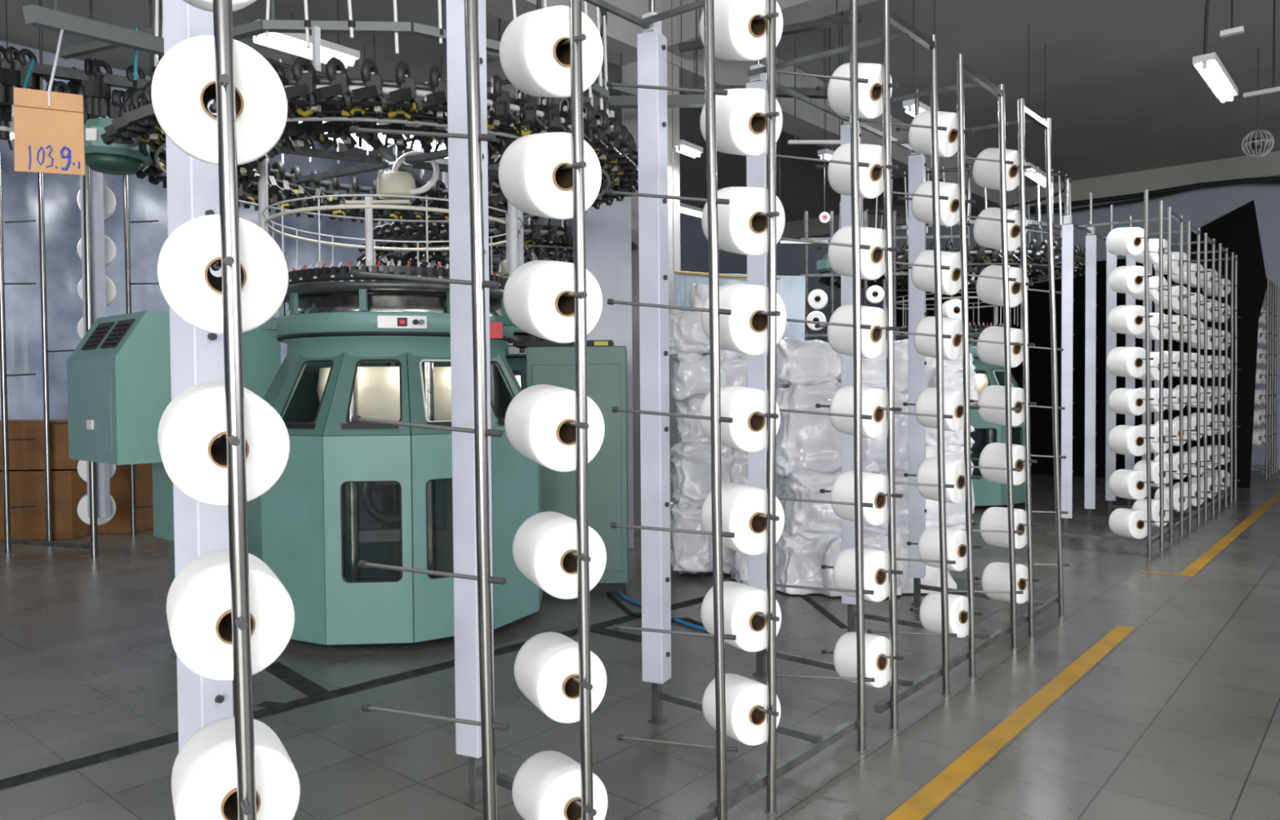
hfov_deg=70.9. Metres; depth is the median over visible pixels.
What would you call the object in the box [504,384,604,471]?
cone
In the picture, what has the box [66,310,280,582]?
tall cabinet
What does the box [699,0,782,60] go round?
cone
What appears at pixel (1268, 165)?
ceiling beam
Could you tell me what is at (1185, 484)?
cone
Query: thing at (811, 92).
conduit
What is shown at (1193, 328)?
cone
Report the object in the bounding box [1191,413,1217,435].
cone
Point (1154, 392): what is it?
cone
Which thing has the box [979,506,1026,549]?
cone
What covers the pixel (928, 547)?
cone
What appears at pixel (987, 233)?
cone
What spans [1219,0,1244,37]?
lamp
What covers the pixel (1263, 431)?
cone
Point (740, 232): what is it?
cone
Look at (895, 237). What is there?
stand
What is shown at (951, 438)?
bag
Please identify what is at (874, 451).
bag
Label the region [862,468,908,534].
bag
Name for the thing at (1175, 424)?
cone
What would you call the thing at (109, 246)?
cone
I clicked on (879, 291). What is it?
cone
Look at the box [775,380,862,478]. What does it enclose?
bag
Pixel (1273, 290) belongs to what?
rack
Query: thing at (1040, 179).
lamp
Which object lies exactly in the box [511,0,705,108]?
conduit
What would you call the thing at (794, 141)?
lamp
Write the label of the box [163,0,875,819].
rack
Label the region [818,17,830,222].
round sign
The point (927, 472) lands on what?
cone
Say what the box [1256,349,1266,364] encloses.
cone
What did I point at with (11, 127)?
lamp
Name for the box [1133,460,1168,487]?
cone
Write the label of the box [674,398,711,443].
bag
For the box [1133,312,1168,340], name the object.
cone
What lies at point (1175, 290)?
cone
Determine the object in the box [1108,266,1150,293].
cone
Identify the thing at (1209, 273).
cone
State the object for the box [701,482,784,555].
cone
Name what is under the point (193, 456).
cone
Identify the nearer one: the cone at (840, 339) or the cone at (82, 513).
the cone at (840, 339)
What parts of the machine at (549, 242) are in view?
skirt door, skirt door, overhead frame, control panel, hood panel, hood panel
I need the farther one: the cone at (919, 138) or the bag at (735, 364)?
the bag at (735, 364)
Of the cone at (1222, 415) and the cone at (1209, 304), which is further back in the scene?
the cone at (1222, 415)
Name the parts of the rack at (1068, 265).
rail, post, post, post, post, floor rail, post, post, post, post, post, post, post, post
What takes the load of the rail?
hanging from the ceiling
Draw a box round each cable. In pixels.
[606,591,704,627]
[617,590,707,632]
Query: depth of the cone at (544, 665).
2.50 m
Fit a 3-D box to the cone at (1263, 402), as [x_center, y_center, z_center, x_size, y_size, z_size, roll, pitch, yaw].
[10.104,-0.223,14.711,0.238,0.244,0.250,-2,2,-39]
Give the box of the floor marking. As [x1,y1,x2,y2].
[1140,490,1279,577]
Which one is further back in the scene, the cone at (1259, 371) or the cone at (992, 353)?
the cone at (1259, 371)
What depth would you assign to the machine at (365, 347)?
5.24 m
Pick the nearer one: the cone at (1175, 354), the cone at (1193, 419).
the cone at (1175, 354)
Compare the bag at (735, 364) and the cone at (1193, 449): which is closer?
the bag at (735, 364)
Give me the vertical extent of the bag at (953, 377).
0.310 m
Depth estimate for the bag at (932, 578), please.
6.43 m
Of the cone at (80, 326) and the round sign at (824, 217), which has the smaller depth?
the cone at (80, 326)
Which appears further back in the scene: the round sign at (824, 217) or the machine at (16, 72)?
the round sign at (824, 217)
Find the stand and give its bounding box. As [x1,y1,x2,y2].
[780,210,968,341]
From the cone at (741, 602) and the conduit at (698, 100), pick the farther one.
the conduit at (698, 100)
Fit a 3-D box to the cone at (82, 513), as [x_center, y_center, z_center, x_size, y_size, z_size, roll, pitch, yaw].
[-5.113,0.920,8.463,0.311,0.311,0.247,-1,2,-31]
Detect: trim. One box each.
[338,0,877,155]
[485,0,1029,217]
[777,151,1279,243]
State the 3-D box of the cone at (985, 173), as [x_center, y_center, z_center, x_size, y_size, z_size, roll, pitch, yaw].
[2.097,-1.407,5.256,0.233,0.270,0.255,-1,2,-32]
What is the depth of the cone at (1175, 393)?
9.15 m
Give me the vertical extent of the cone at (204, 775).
0.229 m
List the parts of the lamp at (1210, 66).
power cord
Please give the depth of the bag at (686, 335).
7.08 m
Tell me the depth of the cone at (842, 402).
3.91 m
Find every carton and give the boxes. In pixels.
[0,419,79,470]
[0,469,89,540]
[97,462,153,533]
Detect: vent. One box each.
[80,321,114,350]
[99,318,135,348]
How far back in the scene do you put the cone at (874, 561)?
3.94 m
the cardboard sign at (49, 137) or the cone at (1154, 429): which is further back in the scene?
the cone at (1154, 429)
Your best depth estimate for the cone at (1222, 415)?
11.33 m
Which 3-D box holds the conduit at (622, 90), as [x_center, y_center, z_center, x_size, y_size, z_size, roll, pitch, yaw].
[-0.768,-3.600,8.742,1.569,1.026,0.080,-1,1,-11]
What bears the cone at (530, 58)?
on the rack at (196, 188)
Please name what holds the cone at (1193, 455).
on the rack at (1068, 265)
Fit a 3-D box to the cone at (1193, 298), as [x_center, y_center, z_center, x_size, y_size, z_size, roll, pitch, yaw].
[6.053,-1.175,9.934,0.244,0.264,0.258,-1,2,-22]
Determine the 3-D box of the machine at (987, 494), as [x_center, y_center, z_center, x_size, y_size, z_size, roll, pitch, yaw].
[3.999,-0.820,11.583,3.356,3.981,3.356,0,2,30]
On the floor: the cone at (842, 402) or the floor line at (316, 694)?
the floor line at (316, 694)
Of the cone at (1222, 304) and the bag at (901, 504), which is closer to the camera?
the bag at (901, 504)
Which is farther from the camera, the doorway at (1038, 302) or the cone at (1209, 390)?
the doorway at (1038, 302)
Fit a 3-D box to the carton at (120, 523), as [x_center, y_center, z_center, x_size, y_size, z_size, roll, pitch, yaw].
[-5.642,0.896,9.703,0.675,0.814,0.456,0,1,3]
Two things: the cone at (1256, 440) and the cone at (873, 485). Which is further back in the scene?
the cone at (1256, 440)
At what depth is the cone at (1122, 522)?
7.84 m
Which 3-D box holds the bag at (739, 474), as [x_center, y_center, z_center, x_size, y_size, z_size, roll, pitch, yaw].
[0.948,0.573,7.355,0.608,0.586,0.611,0,1,-1]
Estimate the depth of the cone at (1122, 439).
7.78 m
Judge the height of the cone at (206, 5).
0.277 m
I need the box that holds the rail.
[22,0,164,55]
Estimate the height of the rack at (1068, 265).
3.501 m
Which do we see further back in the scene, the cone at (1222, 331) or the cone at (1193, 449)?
the cone at (1222, 331)
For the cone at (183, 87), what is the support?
on the rack at (196, 188)
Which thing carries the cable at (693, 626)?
on the floor
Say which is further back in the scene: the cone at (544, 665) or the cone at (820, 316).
the cone at (820, 316)
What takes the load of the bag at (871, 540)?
on the floor
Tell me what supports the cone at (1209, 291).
on the rack at (1068, 265)
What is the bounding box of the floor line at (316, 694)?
[0,596,704,791]
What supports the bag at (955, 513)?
on the bag at (932, 578)
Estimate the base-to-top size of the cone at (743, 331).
0.272 m
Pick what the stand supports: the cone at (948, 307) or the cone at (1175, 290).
the cone at (948, 307)
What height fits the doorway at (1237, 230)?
4.048 m
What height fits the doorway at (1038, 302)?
3.464 m
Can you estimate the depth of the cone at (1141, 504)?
8.55 m
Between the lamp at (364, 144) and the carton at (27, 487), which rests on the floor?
the carton at (27, 487)
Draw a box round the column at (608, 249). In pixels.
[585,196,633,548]
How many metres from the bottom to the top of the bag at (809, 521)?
0.557 m
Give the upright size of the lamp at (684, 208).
1.615 m
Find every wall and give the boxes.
[0,40,746,492]
[776,182,1279,469]
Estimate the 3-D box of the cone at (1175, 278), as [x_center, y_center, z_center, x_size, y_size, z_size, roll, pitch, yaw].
[6.032,-1.502,9.911,0.230,0.254,0.260,-1,2,-25]
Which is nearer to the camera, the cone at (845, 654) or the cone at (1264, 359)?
the cone at (845, 654)
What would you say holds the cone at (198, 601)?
on the rack at (196, 188)
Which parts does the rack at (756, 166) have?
rail, post, post, floor rail, post, post, post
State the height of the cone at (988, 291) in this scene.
0.261 m
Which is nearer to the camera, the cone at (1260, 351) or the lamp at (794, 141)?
the lamp at (794, 141)
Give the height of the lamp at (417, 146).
1.148 m
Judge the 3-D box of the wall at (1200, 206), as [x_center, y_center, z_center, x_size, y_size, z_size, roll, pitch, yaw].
[10.486,-1.683,16.056,19.500,5.400,0.200,1,2,41]
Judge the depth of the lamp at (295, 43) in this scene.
6.04 m
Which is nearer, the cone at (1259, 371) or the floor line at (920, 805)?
the floor line at (920, 805)
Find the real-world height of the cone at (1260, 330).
0.257 m
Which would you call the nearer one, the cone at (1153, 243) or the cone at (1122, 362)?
the cone at (1122, 362)
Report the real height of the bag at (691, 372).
0.428 m
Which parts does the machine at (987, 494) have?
drive motor, dial plate, feeder crown, overhead frame, skirt door, take frame, hood panel, skirt door, skirt door, hood panel, hood panel, hood panel, skirt door, skirt door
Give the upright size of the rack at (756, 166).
3.502 m
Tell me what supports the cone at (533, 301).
on the rack at (196, 188)
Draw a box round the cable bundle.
[1029,176,1279,213]
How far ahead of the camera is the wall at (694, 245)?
19.43 m
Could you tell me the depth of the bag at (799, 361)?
6.75 m
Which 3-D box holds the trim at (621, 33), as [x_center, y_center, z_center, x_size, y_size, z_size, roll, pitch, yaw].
[0.332,-3.830,9.475,0.450,0.600,22.000,1,2,41]
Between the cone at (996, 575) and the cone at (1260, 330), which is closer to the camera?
the cone at (996, 575)
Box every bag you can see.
[668,309,710,359]
[669,441,734,507]
[670,350,728,402]
[670,498,711,574]
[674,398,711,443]
[688,282,709,312]
[703,538,732,574]
[720,350,747,387]
[728,524,785,586]
[730,448,784,497]
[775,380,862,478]
[775,527,833,595]
[776,337,840,389]
[779,468,864,540]
[822,528,902,597]
[836,338,908,391]
[862,386,908,473]
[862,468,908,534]
[885,527,957,594]
[907,352,975,448]
[925,444,974,529]
[928,365,978,405]
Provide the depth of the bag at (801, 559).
6.45 m
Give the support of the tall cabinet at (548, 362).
on the floor
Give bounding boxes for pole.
[671,31,780,279]
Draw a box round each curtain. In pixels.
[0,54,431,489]
[674,273,805,444]
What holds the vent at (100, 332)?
attached to the tall cabinet at (119, 388)
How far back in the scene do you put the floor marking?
8.46 m
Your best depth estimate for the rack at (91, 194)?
8.40 m
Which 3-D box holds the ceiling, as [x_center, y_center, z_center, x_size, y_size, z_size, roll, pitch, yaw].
[2.950,-4.154,7.221,19.500,0.100,24.000,1,2,41]
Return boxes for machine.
[0,0,153,150]
[84,0,638,646]
[356,128,637,528]
[816,165,1097,508]
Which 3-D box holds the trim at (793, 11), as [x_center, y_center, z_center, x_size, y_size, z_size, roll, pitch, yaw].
[2.788,-3.838,7.037,18.500,0.500,0.400,1,2,41]
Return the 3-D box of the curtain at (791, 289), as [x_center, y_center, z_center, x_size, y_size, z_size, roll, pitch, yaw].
[0.998,-0.474,8.787,1.341,1.695,0.103,-1,1,-14]
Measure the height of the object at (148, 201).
5.150 m
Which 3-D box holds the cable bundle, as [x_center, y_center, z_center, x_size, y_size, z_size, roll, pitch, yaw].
[9.313,-3.871,16.264,4.572,0.266,0.095,1,2,41]
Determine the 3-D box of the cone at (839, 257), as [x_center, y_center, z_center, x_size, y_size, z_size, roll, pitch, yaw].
[0.962,-0.689,3.942,0.222,0.249,0.229,-2,2,-38]
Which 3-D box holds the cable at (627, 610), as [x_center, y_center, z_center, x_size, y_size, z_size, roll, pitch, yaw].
[0.083,1.340,5.894,0.227,0.024,1.383,-1,2,-35]
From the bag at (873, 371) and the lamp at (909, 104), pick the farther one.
the lamp at (909, 104)
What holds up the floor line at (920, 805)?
on the floor
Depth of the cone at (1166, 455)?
9.22 m
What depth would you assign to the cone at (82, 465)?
8.31 m
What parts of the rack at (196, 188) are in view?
post, post, post, rail, post, floor rail, post, post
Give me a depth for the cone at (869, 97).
3.85 m
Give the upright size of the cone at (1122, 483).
0.257 m
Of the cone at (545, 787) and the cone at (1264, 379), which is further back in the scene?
the cone at (1264, 379)
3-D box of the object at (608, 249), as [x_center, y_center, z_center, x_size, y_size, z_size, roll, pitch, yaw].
[-0.314,-0.380,8.318,0.488,3.331,0.029,0,1,1]
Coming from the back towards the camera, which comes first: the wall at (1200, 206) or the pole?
the wall at (1200, 206)
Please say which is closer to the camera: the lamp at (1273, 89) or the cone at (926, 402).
the cone at (926, 402)
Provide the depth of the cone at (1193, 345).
10.58 m
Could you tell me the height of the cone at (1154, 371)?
0.281 m
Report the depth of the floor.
4.28 m
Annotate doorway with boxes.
[896,258,1196,482]
[1191,200,1267,488]
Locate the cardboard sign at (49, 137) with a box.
[13,29,85,175]
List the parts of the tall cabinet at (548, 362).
door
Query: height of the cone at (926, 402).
0.228 m
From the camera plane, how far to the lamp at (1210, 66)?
6.70 m
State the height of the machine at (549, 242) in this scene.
3.981 m
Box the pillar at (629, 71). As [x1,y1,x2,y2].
[621,61,680,534]
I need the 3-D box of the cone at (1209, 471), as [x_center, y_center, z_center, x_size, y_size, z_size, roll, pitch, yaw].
[7.342,0.887,11.471,0.258,0.260,0.249,-1,2,-22]
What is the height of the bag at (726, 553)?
0.571 m
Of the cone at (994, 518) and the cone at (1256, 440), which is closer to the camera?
the cone at (994, 518)
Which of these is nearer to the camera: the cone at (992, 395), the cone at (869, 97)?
the cone at (869, 97)
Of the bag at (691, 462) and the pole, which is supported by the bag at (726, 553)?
the bag at (691, 462)
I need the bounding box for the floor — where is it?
[0,468,1279,819]
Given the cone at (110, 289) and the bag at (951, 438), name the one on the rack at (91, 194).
the cone at (110, 289)
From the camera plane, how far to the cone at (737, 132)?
3.15 m
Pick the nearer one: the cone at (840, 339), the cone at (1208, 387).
the cone at (840, 339)
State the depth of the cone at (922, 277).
4.55 m
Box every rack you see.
[0,149,159,559]
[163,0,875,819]
[746,0,1069,731]
[1046,178,1240,558]
[1250,278,1279,479]
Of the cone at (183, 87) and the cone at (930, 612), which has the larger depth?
the cone at (930, 612)
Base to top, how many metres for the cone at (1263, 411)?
0.240 m
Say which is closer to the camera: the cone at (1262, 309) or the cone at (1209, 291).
the cone at (1209, 291)
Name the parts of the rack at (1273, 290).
post, post, post, post, post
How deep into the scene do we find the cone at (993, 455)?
5.33 m
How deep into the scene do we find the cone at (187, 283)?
1.74 m
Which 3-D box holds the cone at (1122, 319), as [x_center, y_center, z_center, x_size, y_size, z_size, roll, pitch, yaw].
[4.234,-0.782,7.798,0.251,0.267,0.254,-1,1,-15]
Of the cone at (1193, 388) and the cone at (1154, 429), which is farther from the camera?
the cone at (1193, 388)
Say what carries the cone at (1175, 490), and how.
on the rack at (1068, 265)
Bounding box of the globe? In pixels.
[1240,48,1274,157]
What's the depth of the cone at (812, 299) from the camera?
9.34 m
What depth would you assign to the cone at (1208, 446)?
11.36 m
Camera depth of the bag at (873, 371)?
6.73 m
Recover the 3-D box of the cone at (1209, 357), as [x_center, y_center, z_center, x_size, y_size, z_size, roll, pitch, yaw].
[6.685,-0.517,10.689,0.262,0.272,0.252,-1,2,-24]
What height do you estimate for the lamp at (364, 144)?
1.148 m
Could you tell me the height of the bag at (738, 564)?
0.580 m
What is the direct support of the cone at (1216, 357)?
on the rack at (1068, 265)
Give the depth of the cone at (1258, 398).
14.04 m
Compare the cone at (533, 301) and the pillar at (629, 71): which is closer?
the cone at (533, 301)
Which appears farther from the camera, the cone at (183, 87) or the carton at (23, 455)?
the carton at (23, 455)
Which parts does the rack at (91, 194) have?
post, post, floor rail, post, post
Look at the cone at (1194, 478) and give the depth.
10.65 m
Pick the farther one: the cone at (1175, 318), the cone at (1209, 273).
the cone at (1209, 273)
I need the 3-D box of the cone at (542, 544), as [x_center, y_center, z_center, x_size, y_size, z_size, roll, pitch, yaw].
[-0.237,0.412,2.582,0.217,0.223,0.243,-1,2,-26]
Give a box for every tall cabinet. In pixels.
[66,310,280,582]
[512,340,628,594]
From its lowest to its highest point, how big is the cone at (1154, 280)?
0.249 m
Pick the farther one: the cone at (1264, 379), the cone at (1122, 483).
the cone at (1264, 379)
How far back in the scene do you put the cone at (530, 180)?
2.45 m
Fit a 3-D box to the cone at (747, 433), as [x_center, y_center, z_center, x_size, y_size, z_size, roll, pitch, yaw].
[0.357,0.029,3.264,0.227,0.242,0.232,-1,2,-31]
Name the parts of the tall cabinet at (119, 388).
label plate, door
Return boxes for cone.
[77,185,115,218]
[77,235,115,266]
[77,275,115,306]
[77,315,107,339]
[77,460,115,482]
[77,493,115,525]
[151,35,287,164]
[157,214,288,334]
[157,382,289,506]
[166,549,294,681]
[171,717,300,819]
[182,0,256,12]
[497,132,601,219]
[499,4,603,97]
[502,260,602,343]
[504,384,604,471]
[511,751,608,819]
[512,511,606,599]
[514,632,606,724]
[698,385,780,453]
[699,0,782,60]
[699,88,782,155]
[700,581,781,652]
[701,186,785,256]
[701,283,786,355]
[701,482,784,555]
[702,673,780,746]
[806,311,826,331]
[807,288,827,310]
[826,304,885,359]
[827,62,892,119]
[827,142,883,199]
[827,226,884,279]
[829,386,886,439]
[830,471,887,526]
[833,546,888,602]
[833,631,889,688]
[866,285,884,304]
[908,110,964,157]
[911,181,966,226]
[911,249,960,295]
[913,316,962,360]
[915,387,963,431]
[916,457,964,504]
[917,527,966,571]
[919,592,968,638]
[942,298,961,319]
[972,147,1025,191]
[973,207,1027,251]
[976,265,1028,307]
[976,326,1022,367]
[977,385,1023,426]
[978,443,1031,485]
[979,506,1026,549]
[981,562,1027,604]
[1106,226,1144,255]
[1106,346,1145,377]
[1107,305,1150,334]
[1107,425,1151,456]
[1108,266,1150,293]
[1108,388,1145,415]
[1108,469,1146,500]
[1108,508,1146,539]
[1131,275,1167,301]
[1132,238,1167,264]
[1132,498,1168,527]
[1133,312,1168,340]
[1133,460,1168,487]
[1136,351,1168,381]
[1137,387,1168,412]
[1137,424,1168,453]
[1153,252,1186,275]
[1153,285,1186,310]
[1154,453,1187,479]
[1154,486,1187,511]
[1155,419,1187,446]
[1163,315,1187,340]
[1163,351,1187,377]
[1163,388,1186,410]
[1171,262,1203,284]
[1173,293,1203,315]
[1173,416,1203,440]
[1173,482,1204,506]
[1174,384,1204,406]
[1175,320,1204,342]
[1175,451,1204,475]
[1183,352,1204,377]
[1191,268,1217,288]
[1191,298,1217,319]
[1191,327,1217,350]
[1191,388,1217,408]
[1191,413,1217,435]
[1191,446,1217,469]
[1191,476,1217,498]
[1200,355,1217,377]
[1200,469,1230,490]
[1202,278,1230,297]
[1203,302,1230,322]
[1207,386,1230,404]
[1207,444,1230,465]
[1214,355,1230,377]
[1215,330,1230,350]
[1215,414,1230,435]
[1252,431,1262,445]
[1253,408,1265,423]
[1253,410,1262,425]
[1253,428,1265,443]
[1254,389,1262,404]
[1255,368,1262,384]
[1256,348,1262,363]
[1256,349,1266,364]
[1257,327,1262,342]
[1257,329,1266,344]
[1258,307,1263,322]
[1258,309,1266,324]
[1259,389,1266,404]
[1260,369,1266,384]
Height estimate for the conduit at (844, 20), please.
0.907 m
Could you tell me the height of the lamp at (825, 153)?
1.615 m
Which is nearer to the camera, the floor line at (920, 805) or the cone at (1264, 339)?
the floor line at (920, 805)
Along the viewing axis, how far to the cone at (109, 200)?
8.41 m
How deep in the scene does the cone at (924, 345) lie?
4.58 m
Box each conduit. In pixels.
[486,17,637,95]
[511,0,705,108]
[678,0,860,52]
[695,27,830,98]
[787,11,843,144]
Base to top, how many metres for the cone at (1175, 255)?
0.256 m
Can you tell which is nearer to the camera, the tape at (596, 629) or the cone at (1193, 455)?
the tape at (596, 629)
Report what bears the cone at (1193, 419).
on the rack at (1068, 265)
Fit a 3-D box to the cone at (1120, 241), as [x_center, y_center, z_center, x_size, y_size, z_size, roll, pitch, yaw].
[4.183,-1.450,7.739,0.241,0.262,0.261,-1,2,-21]
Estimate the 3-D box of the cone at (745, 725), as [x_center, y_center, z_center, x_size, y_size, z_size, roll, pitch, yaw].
[0.367,1.089,3.293,0.222,0.226,0.231,-1,2,-27]
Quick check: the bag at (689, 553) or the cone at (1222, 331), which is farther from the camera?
the cone at (1222, 331)
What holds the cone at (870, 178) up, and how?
on the rack at (756, 166)
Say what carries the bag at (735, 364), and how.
on the bag
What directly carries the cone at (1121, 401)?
on the rack at (1068, 265)
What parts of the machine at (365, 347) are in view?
drive motor, skirt door, hood panel, skirt door, handle, hood panel, hood panel, skirt door, hood panel, skirt door, handle, hood panel, overhead frame, dial plate, feeder crown, control panel, take frame, hood panel, handle, skirt door, skirt door, hood panel, handle, hood panel, hood panel, hood panel, skirt door, skirt door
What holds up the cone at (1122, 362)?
on the rack at (1068, 265)
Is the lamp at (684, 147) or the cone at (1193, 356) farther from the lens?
the cone at (1193, 356)
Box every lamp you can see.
[5,0,13,139]
[253,0,359,67]
[292,13,384,151]
[373,34,448,158]
[673,0,702,157]
[680,107,702,217]
[817,16,839,159]
[902,0,934,116]
[1025,23,1053,186]
[1192,0,1238,102]
[1219,0,1244,37]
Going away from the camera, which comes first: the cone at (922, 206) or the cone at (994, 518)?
the cone at (922, 206)
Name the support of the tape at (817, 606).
on the floor
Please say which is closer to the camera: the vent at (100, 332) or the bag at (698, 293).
the vent at (100, 332)
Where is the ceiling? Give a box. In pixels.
[0,0,1279,222]
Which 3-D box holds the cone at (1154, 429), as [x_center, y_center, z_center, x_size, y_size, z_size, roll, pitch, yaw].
[4.876,0.274,8.588,0.271,0.272,0.249,-1,2,-23]
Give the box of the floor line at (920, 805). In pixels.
[884,626,1134,819]
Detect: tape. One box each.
[590,626,641,642]
[799,595,847,628]
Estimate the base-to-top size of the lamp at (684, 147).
1.615 m
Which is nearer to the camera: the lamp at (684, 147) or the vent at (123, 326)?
the vent at (123, 326)

